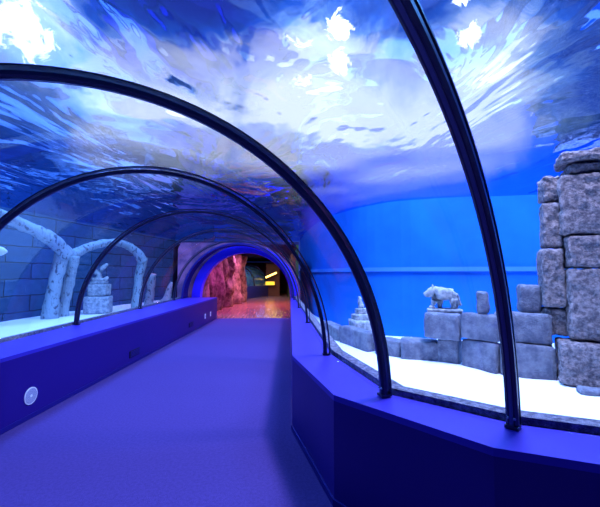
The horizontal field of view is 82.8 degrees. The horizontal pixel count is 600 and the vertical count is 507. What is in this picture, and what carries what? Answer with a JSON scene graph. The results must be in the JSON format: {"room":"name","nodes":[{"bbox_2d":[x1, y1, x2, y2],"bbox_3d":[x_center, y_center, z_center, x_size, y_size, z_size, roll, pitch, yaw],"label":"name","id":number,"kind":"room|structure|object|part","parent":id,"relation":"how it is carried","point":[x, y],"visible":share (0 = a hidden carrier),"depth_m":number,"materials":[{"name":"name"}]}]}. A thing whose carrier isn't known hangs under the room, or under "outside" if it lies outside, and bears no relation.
{"room":"animal exhibit","nodes":[
{"label":"animal exhibit","id":0,"kind":"room"},
{"bbox_2d":[0,246,7,255],"bbox_3d":[-5.934,-0.058,6.558,0.525,0.260,0.091,1,-3,-9],"label":"fish","id":1,"kind":"object","parent":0,"point":[3,251],"visible":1,"depth_m":6.57},
{"bbox_2d":[0,300,159,337],"bbox_3d":[-5.970,1.753,8.314,7.100,0.089,19.500,0,-3,-3],"label":"floor","id":2,"kind":"structure","parent":0,"point":[18,326],"depth_m":8.77,"materials":[{"name":"white sand"}]},
{"bbox_2d":[0,209,74,319],"bbox_3d":[-6.613,0.344,7.727,0.924,2.828,4.081,0,-3,-3],"label":"arch","id":3,"kind":"object","parent":2,"relation":"on","point":[50,307],"visible":0.94,"depth_m":9.22,"materials":[{"name":"grey stone"}]},
{"bbox_2d":[82,296,112,313],"bbox_3d":[-6.416,1.631,10.807,0.751,0.563,0.623,1,-4,-18],"label":"plinth","id":4,"kind":"object","parent":2,"relation":"on","point":[91,304],"visible":0.93,"depth_m":10.54,"materials":[{"name":"stone"}]},
{"bbox_2d":[87,284,110,295],"bbox_3d":[-6.391,1.155,10.830,0.562,0.396,0.479,0,-3,-6],"label":"plinth","id":5,"kind":"object","parent":4,"relation":"on","point":[92,289],"visible":0.94,"depth_m":10.62,"materials":[{"name":"stone"}]},
{"bbox_2d":[89,263,108,283],"bbox_3d":[-6.367,0.642,10.821,0.550,0.669,0.324,0,-3,-3],"label":"statue","id":6,"kind":"object","parent":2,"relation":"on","point":[98,279],"visible":0.89,"depth_m":10.75,"materials":[{"name":"stone"}]},
{"bbox_2d":[59,238,147,316],"bbox_3d":[-6.286,0.738,11.251,0.802,2.472,3.122,-1,-4,19],"label":"arch","id":7,"kind":"object","parent":2,"relation":"on","point":[68,285],"visible":0.88,"depth_m":10.35,"materials":[{"name":"grey stone"}]},
{"bbox_2d":[144,273,155,304],"bbox_3d":[-5.940,1.434,13.493,0.470,1.300,0.382,0,-3,-3],"label":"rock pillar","id":8,"kind":"structure","parent":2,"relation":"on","point":[150,290],"depth_m":13.37,"materials":[{"name":"grey stone"}]},
{"bbox_2d":[159,282,172,300],"bbox_3d":[-6.113,1.802,15.672,0.656,1.005,0.594,0,-3,-3],"label":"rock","id":9,"kind":"object","parent":2,"relation":"on","point":[168,293],"visible":0.75,"depth_m":15.57,"materials":[{"name":"grey stone"}]},
{"bbox_2d":[0,206,175,321],"bbox_3d":[-8.006,0.309,7.833,0.642,3.320,19.853,0,-3,7],"label":"wall","id":10,"kind":"structure","parent":0,"point":[25,269],"depth_m":11.07,"materials":[{"name":"blue stone"}]},
{"bbox_2d":[0,318,332,506],"bbox_3d":[0.192,1.782,4.170,7.100,0.060,14.900,0,-3,-3],"label":"floor","id":11,"kind":"structure","parent":0,"point":[203,419],"depth_m":3.10,"materials":[{"name":"blue carpet"}]},
{"bbox_2d":[172,244,179,298],"bbox_3d":[-4.844,1.468,20.744,0.250,2.550,17.900,0,-3,-3],"label":"wall","id":12,"kind":"structure","parent":0,"point":[175,249],"depth_m":12.13,"materials":[{"name":"purple"}]},
{"bbox_2d":[176,240,213,242],"bbox_3d":[-5.515,0.906,17.801,1.950,3.320,0.250,0,-3,-3],"label":"wall","id":13,"kind":"structure","parent":0,"point":[176,240],"depth_m":17.78,"materials":[{"name":"blue stone"}]},
{"bbox_2d":[177,242,299,298],"bbox_3d":[-2.082,0.923,11.812,4.180,2.570,0.300,0,-3,-3],"label":"wall","id":14,"kind":"structure","parent":0,"point":[186,251],"depth_m":11.61,"materials":[{"name":"paint"}]},
{"bbox_2d":[192,246,297,296],"bbox_3d":[-1.873,0.615,11.858,3.620,1.810,0.370,0,-3,-3],"label":"trim","id":15,"kind":"structure","parent":14,"relation":"attached to","point":[197,291],"depth_m":11.68,"materials":[{"name":"blue paint"}]},
{"bbox_2d":[180,241,298,261],"bbox_3d":[-2.682,0.162,21.104,4.200,0.100,18.000,0,-3,-3],"label":"ceiling","id":16,"kind":"structure","parent":0,"point":[251,257],"depth_m":14.10,"materials":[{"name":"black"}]},
{"bbox_2d":[217,291,289,318],"bbox_3d":[-2.594,2.799,21.152,4.300,0.060,19.300,0,-3,-3],"label":"floor","id":17,"kind":"structure","parent":0,"point":[266,306],"depth_m":14.75,"materials":[{"name":"brown wood"}]},
{"bbox_2d":[202,274,209,296],"bbox_3d":[-3.743,1.017,12.803,0.873,2.500,1.025,2,-4,-25],"label":"rock pillar","id":18,"kind":"structure","parent":17,"relation":"on","point":[206,292],"depth_m":12.52,"materials":[{"name":"stone"}]},
{"bbox_2d":[209,261,225,309],"bbox_3d":[-3.673,1.099,14.176,1.137,2.500,1.119,0,-3,-3],"label":"rock pillar","id":19,"kind":"structure","parent":17,"relation":"on","point":[217,288],"depth_m":14.04,"materials":[{"name":"stone"}]},
{"bbox_2d":[222,255,235,307],"bbox_3d":[-3.655,1.189,15.668,1.262,2.500,1.212,-2,-4,36],"label":"rock pillar","id":20,"kind":"structure","parent":17,"relation":"on","point":[229,264],"depth_m":15.41,"materials":[{"name":"stone"}]},
{"bbox_2d":[232,254,242,303],"bbox_3d":[-3.632,1.285,17.274,1.256,2.500,1.131,3,-5,-43],"label":"rock pillar","id":21,"kind":"structure","parent":17,"relation":"on","point":[237,296],"depth_m":17.07,"materials":[{"name":"stone"}]},
{"bbox_2d":[240,255,247,301],"bbox_3d":[-3.457,1.378,18.830,1.104,2.500,1.321,0,-3,-3],"label":"rock pillar","id":22,"kind":"structure","parent":17,"relation":"on","point":[244,258],"depth_m":18.52,"materials":[{"name":"stone"}]},
{"bbox_2d":[245,264,267,298],"bbox_3d":[-3.514,1.712,21.513,2.900,2.154,3.500,0,-3,-3],"label":"tunnel","id":23,"kind":"object","parent":17,"relation":"on","point":[256,280],"visible":0.56,"depth_m":21.98,"materials":[{"name":"blue glass"}]},
{"bbox_2d":[266,281,274,285],"bbox_3d":[-2.030,2.026,23.127,0.660,0.300,0.085,0,-3,-3],"label":"lit panel","id":24,"kind":"object","parent":23,"relation":"attached to","point":[268,283],"visible":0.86,"depth_m":23.09,"materials":[{"name":"yellow plastic"}]},
{"bbox_2d":[246,262,285,290],"bbox_3d":[-3.233,2.032,30.092,4.200,2.540,0.200,0,-3,-3],"label":"wall","id":25,"kind":"structure","parent":0,"point":[262,265],"depth_m":30.05,"materials":[{"name":"black"}]},
{"bbox_2d":[266,264,279,295],"bbox_3d":[-1.879,1.806,23.463,0.950,2.200,0.100,0,-3,-3],"label":"wall partition","id":26,"kind":"structure","parent":0,"point":[270,268],"depth_m":23.42,"materials":[{"name":"brown wood"}]},
{"bbox_2d":[286,245,298,299],"bbox_3d":[-0.646,1.497,21.148,0.100,2.540,18.000,0,-3,-3],"label":"wall","id":27,"kind":"structure","parent":0,"point":[291,256],"depth_m":14.21,"materials":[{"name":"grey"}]},
{"bbox_2d":[0,299,599,506],"bbox_3d":[-1.366,1.420,4.209,6.423,0.668,15.499,1,-4,-16],"label":"wall","id":28,"kind":"structure","parent":0,"point":[364,459],"depth_m":2.09,"materials":[{"name":"blue paint"}]},
{"bbox_2d":[24,387,37,404],"bbox_3d":[-2.797,1.479,3.535,0.012,0.172,0.172,0,-3,0],"label":"wall speaker","id":29,"kind":"object","parent":28,"relation":"attached to","point":[30,396],"visible":1,"depth_m":3.52,"materials":[{"name":"white plastic"}]},
{"bbox_2d":[0,297,180,342],"bbox_3d":[-2.365,1.356,3.787,3.366,0.745,15.326,2,-4,-24],"label":"trim","id":30,"kind":"structure","parent":28,"relation":"attached to","point":[13,337],"depth_m":5.11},
{"bbox_2d":[0,297,216,362],"bbox_3d":[-1.997,1.057,4.045,3.874,0.038,15.233,1,-4,-21],"label":"trim","id":31,"kind":"structure","parent":28,"relation":"on","point":[13,349],"depth_m":4.86,"materials":[{"name":"blue paint"}]},
{"bbox_2d":[74,209,309,324],"bbox_3d":[-1.670,0.197,5.450,3.674,1.839,0.055,0,-3,-3],"label":"rib","id":32,"kind":"object","parent":31,"relation":"on","point":[114,242],"visible":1,"depth_m":5.44,"materials":[{"name":"black paint"}]},
{"bbox_2d":[138,229,300,308],"bbox_3d":[-1.817,0.341,7.859,3.674,1.839,0.055,0,-3,-3],"label":"rib","id":33,"kind":"object","parent":31,"relation":"on","point":[167,250],"visible":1,"depth_m":7.86,"materials":[{"name":"black paint"}]},
{"bbox_2d":[173,239,295,299],"bbox_3d":[-1.968,0.489,10.337,3.674,1.839,0.055,0,-3,-3],"label":"rib","id":34,"kind":"object","parent":31,"relation":"on","point":[225,241],"visible":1,"depth_m":10.34,"materials":[{"name":"black paint"}]},
{"bbox_2d":[129,347,139,357],"bbox_3d":[-2.796,1.677,5.751,0.019,0.110,0.340,0,-3,0],"label":"air vent","id":35,"kind":"object","parent":28,"relation":"in","point":[136,351],"visible":1,"depth_m":5.74,"materials":[{"name":"blue plastic"}]},
{"bbox_2d":[0,317,346,506],"bbox_3d":[-0.598,1.756,4.656,5.529,0.048,14.371,1,-4,-21],"label":"baseboard","id":36,"kind":"structure","parent":28,"relation":"attached to","point":[37,412],"depth_m":3.63,"materials":[{"name":"blue paint"}]},
{"bbox_2d":[290,297,599,473],"bbox_3d":[0.284,1.175,6.012,2.250,0.038,11.246,1,-4,-16],"label":"ledge","id":37,"kind":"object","parent":28,"relation":"on","point":[341,382],"depth_m":1.85,"materials":[{"name":"blue paint"}]},
{"bbox_2d":[0,166,329,354],"bbox_3d":[-1.538,0.067,3.278,3.674,1.839,0.055,0,-3,-3],"label":"rib","id":38,"kind":"object","parent":37,"relation":"on","point":[33,199],"visible":1,"depth_m":3.32,"materials":[{"name":"black paint"}]},
{"bbox_2d":[0,63,391,397],"bbox_3d":[-1.166,-0.027,1.717,3.674,1.839,0.064,1,-4,-18],"label":"rib","id":39,"kind":"object","parent":37,"relation":"on","point":[8,71],"visible":1,"depth_m":2.00,"materials":[{"name":"black paint"}]},
{"bbox_3d":[0.542,0.915,2.206,0.060,0.016,0.064,1,-4,-18],"label":"foot plate","id":40,"kind":"part","parent":39,"relation":"part of","materials":[{"name":"black paint"}]},
{"bbox_2d":[388,0,521,430],"bbox_3d":[-0.174,-0.097,0.542,3.674,1.839,0.064,3,-5,-45],"label":"rib","id":41,"kind":"object","parent":37,"relation":"on","point":[411,15],"visible":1,"depth_m":1.47,"materials":[{"name":"black paint"}]},
{"bbox_3d":[1.096,0.888,1.751,0.060,0.016,0.064,3,-5,-45],"label":"foot plate","id":42,"kind":"part","parent":41,"relation":"part of","materials":[{"name":"black paint"}]},
{"bbox_2d":[294,296,599,435],"bbox_3d":[0.481,1.499,6.166,1.945,0.745,10.976,1,-4,-16],"label":"trim","id":43,"kind":"structure","parent":28,"relation":"attached to","point":[528,418],"depth_m":2.00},
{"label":"window","id":44,"kind":"structure","parent":28,"relation":"in","visible":0},
{"bbox_2d":[181,243,292,298],"bbox_3d":[-2.028,0.566,11.329,3.600,1.800,0.590,0,-3,-3],"label":"window frame","id":45,"kind":"structure","parent":44,"relation":"attached to","point":[184,294],"depth_m":11.12,"materials":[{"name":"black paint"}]},
{"bbox_2d":[0,0,599,240],"bbox_3d":[-0.579,-1.300,7.971,18.200,0.076,20.800,0,-3,-3],"label":"water surface","id":46,"kind":"object","parent":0,"point":[338,91],"visible":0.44,"depth_m":3.55,"materials":[{"name":"blue liquid"}]},
{"bbox_2d":[300,195,568,342],"bbox_3d":[4.223,0.403,8.565,3.912,3.420,20.419,2,-4,-34],"label":"wall","id":47,"kind":"structure","parent":0,"point":[437,232],"depth_m":8.06,"materials":[{"name":"blue paint"}]},
{"bbox_2d":[299,267,593,272],"bbox_3d":[4.064,0.402,8.547,3.755,0.100,20.340,2,-4,-33],"label":"trim","id":48,"kind":"structure","parent":47,"relation":"attached to","point":[375,268],"depth_m":7.92,"materials":[{"name":"blue"}]},
{"bbox_2d":[314,315,599,419],"bbox_3d":[4.027,2.021,8.655,7.900,0.091,19.000,0,-3,-3],"label":"floor","id":49,"kind":"structure","parent":0,"point":[455,380],"depth_m":4.52,"materials":[{"name":"white sand"}]},
{"bbox_2d":[324,320,340,340],"bbox_3d":[0.804,1.873,8.213,0.278,0.366,1.362,1,-4,-12],"label":"stone block","id":50,"kind":"object","parent":49,"relation":"on","point":[333,327],"visible":0.33,"depth_m":7.86,"materials":[{"name":"grey stone"}]},
{"bbox_2d":[339,326,375,351],"bbox_3d":[1.187,1.763,7.024,0.281,0.448,1.031,2,-4,-27],"label":"stone block","id":51,"kind":"object","parent":49,"relation":"on","point":[362,339],"visible":0.71,"depth_m":6.85,"materials":[{"name":"grey stone"}]},
{"bbox_2d":[348,296,371,330],"bbox_3d":[1.377,1.458,7.622,0.540,1.001,0.519,0,-3,-3],"label":"statue","id":52,"kind":"object","parent":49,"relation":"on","point":[360,319],"visible":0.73,"depth_m":7.45,"materials":[{"name":"stone"}]},
{"bbox_2d":[386,336,400,357],"bbox_3d":[1.715,1.760,6.397,0.536,0.355,0.316,-3,-5,41],"label":"stone block","id":53,"kind":"object","parent":49,"relation":"on","point":[393,343],"visible":0.32,"depth_m":6.22,"materials":[{"name":"grey stone"}]},
{"bbox_2d":[400,336,437,360],"bbox_3d":[2.155,1.733,6.144,0.672,0.386,0.434,-1,-4,17],"label":"stone block","id":54,"kind":"object","parent":49,"relation":"on","point":[412,348],"visible":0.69,"depth_m":5.97,"materials":[{"name":"grey stone"}]},
{"bbox_2d":[437,339,460,363],"bbox_3d":[2.583,1.690,5.863,0.359,0.444,0.336,-3,-5,41],"label":"stone block","id":55,"kind":"object","parent":49,"relation":"on","point":[449,351],"visible":0.68,"depth_m":5.74,"materials":[{"name":"grey stone"}]},
{"bbox_2d":[424,312,462,340],"bbox_3d":[2.485,1.241,5.896,0.598,0.454,0.470,-2,-4,35],"label":"stone block","id":56,"kind":"object","parent":55,"relation":"on","point":[437,325],"visible":0.85,"depth_m":5.70,"materials":[{"name":"grey stone"}]},
{"bbox_2d":[423,284,462,312],"bbox_3d":[2.514,0.792,5.998,0.630,0.486,0.290,-1,-4,20],"label":"lion statue","id":57,"kind":"object","parent":56,"relation":"on","point":[440,293],"visible":1,"depth_m":5.91,"materials":[{"name":"stone"}]},
{"bbox_2d":[461,338,499,373],"bbox_3d":[2.877,1.628,5.407,0.246,0.514,0.601,2,-4,-29],"label":"stone block","id":58,"kind":"object","parent":49,"relation":"on","point":[482,355],"visible":0.7,"depth_m":5.30,"materials":[{"name":"grey stone"}]},
{"bbox_2d":[461,312,497,341],"bbox_3d":[2.881,1.166,5.418,0.254,0.433,0.562,3,-5,-42],"label":"stone block","id":59,"kind":"object","parent":58,"relation":"on","point":[474,326],"visible":0.86,"depth_m":5.33,"materials":[{"name":"grey stone"}]},
{"bbox_2d":[476,291,489,313],"bbox_3d":[2.945,0.789,5.482,0.198,0.367,0.300,-2,-4,31],"label":"stone block","id":60,"kind":"object","parent":59,"relation":"on","point":[482,303],"visible":1,"depth_m":5.36,"materials":[{"name":"grey stone"}]},
{"bbox_2d":[499,343,556,380],"bbox_3d":[3.354,1.599,5.040,0.708,0.544,0.276,-2,-4,27],"label":"stone block","id":61,"kind":"object","parent":49,"relation":"on","point":[534,361],"visible":0.59,"depth_m":4.89,"materials":[{"name":"grey stone"}]},
{"bbox_2d":[494,311,552,345],"bbox_3d":[3.367,1.117,5.147,0.726,0.466,0.320,-2,-4,25],"label":"stone block","id":62,"kind":"object","parent":61,"relation":"on","point":[533,328],"visible":0.66,"depth_m":4.97,"materials":[{"name":"grey stone"}]},
{"bbox_2d":[516,284,542,312],"bbox_3d":[3.582,0.706,5.313,0.306,0.449,0.321,-2,-4,25],"label":"stone block","id":63,"kind":"object","parent":62,"relation":"on","point":[529,296],"visible":0.94,"depth_m":5.19,"materials":[{"name":"grey stone"}]},
{"bbox_2d":[554,336,599,385],"bbox_3d":[3.959,1.494,4.671,0.708,0.611,0.618,-2,-4,30],"label":"block","id":64,"kind":"object","parent":49,"relation":"on","point":[577,361],"visible":0.89,"depth_m":4.51,"materials":[{"name":"grey stone"}]},
{"bbox_2d":[542,306,567,335],"bbox_3d":[3.805,1.011,5.104,0.300,0.421,0.434,-2,-4,25],"label":"block","id":65,"kind":"object","parent":64,"relation":"on","point":[559,318],"visible":0.6,"depth_m":4.92,"materials":[{"name":"grey stone"}]},
{"bbox_2d":[537,248,566,307],"bbox_3d":[3.780,0.369,5.117,0.312,0.876,0.498,-2,-4,28],"label":"block","id":66,"kind":"object","parent":65,"relation":"on","point":[551,271],"visible":0.96,"depth_m":4.92,"materials":[{"name":"grey stone"}]},
{"bbox_2d":[539,203,562,248],"bbox_3d":[3.821,-0.417,5.186,0.257,0.700,0.440,-2,-4,28],"label":"block","id":67,"kind":"object","parent":66,"relation":"on","point":[550,237],"visible":0.93,"depth_m":5.03,"materials":[{"name":"grey stone"}]},
{"bbox_2d":[536,176,558,203],"bbox_3d":[3.816,-0.970,5.227,0.261,0.404,0.395,-1,-4,22],"label":"block","id":68,"kind":"object","parent":67,"relation":"on","point":[547,185],"visible":0.86,"depth_m":5.08,"materials":[{"name":"grey stone"}]},
{"bbox_2d":[564,268,599,341],"bbox_3d":[4.115,0.708,4.806,0.611,1.001,0.640,-2,-4,28],"label":"block","id":69,"kind":"object","parent":64,"relation":"on","point":[582,308],"visible":0.84,"depth_m":4.61,"materials":[{"name":"grey stone"}]},
{"bbox_2d":[559,235,599,268],"bbox_3d":[4.125,-0.014,4.864,0.614,0.472,0.624,-2,-4,25],"label":"block","id":70,"kind":"object","parent":69,"relation":"on","point":[580,252],"visible":0.76,"depth_m":4.67,"materials":[{"name":"grey stone"}]},
{"bbox_2d":[556,172,599,237],"bbox_3d":[4.110,-0.674,4.926,0.648,0.884,0.616,-2,-4,31],"label":"block","id":71,"kind":"object","parent":70,"relation":"on","point":[578,195],"visible":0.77,"depth_m":4.73,"materials":[{"name":"grey stone"}]},
{"bbox_2d":[559,162,599,177],"bbox_3d":[4.175,-1.194,4.946,0.574,0.164,0.572,-1,-4,22],"label":"block","id":72,"kind":"object","parent":71,"relation":"on","point":[581,168],"visible":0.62,"depth_m":4.77,"materials":[{"name":"grey stone"}]},
{"bbox_2d":[554,147,599,171],"bbox_3d":[4.120,-1.359,4.925,0.673,0.171,0.654,-2,-4,29],"label":"block","id":73,"kind":"object","parent":72,"relation":"on","point":[565,159],"visible":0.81,"depth_m":4.76,"materials":[{"name":"grey stone"}]},
{"bbox_2d":[576,384,599,395],"bbox_3d":[3.691,1.719,4.257,0.350,0.118,0.218,-1,-4,19],"label":"rock","id":74,"kind":"object","parent":49,"relation":"on","point":[589,390],"visible":1,"depth_m":4.22,"materials":[{"name":"grey stone"}]}
]}

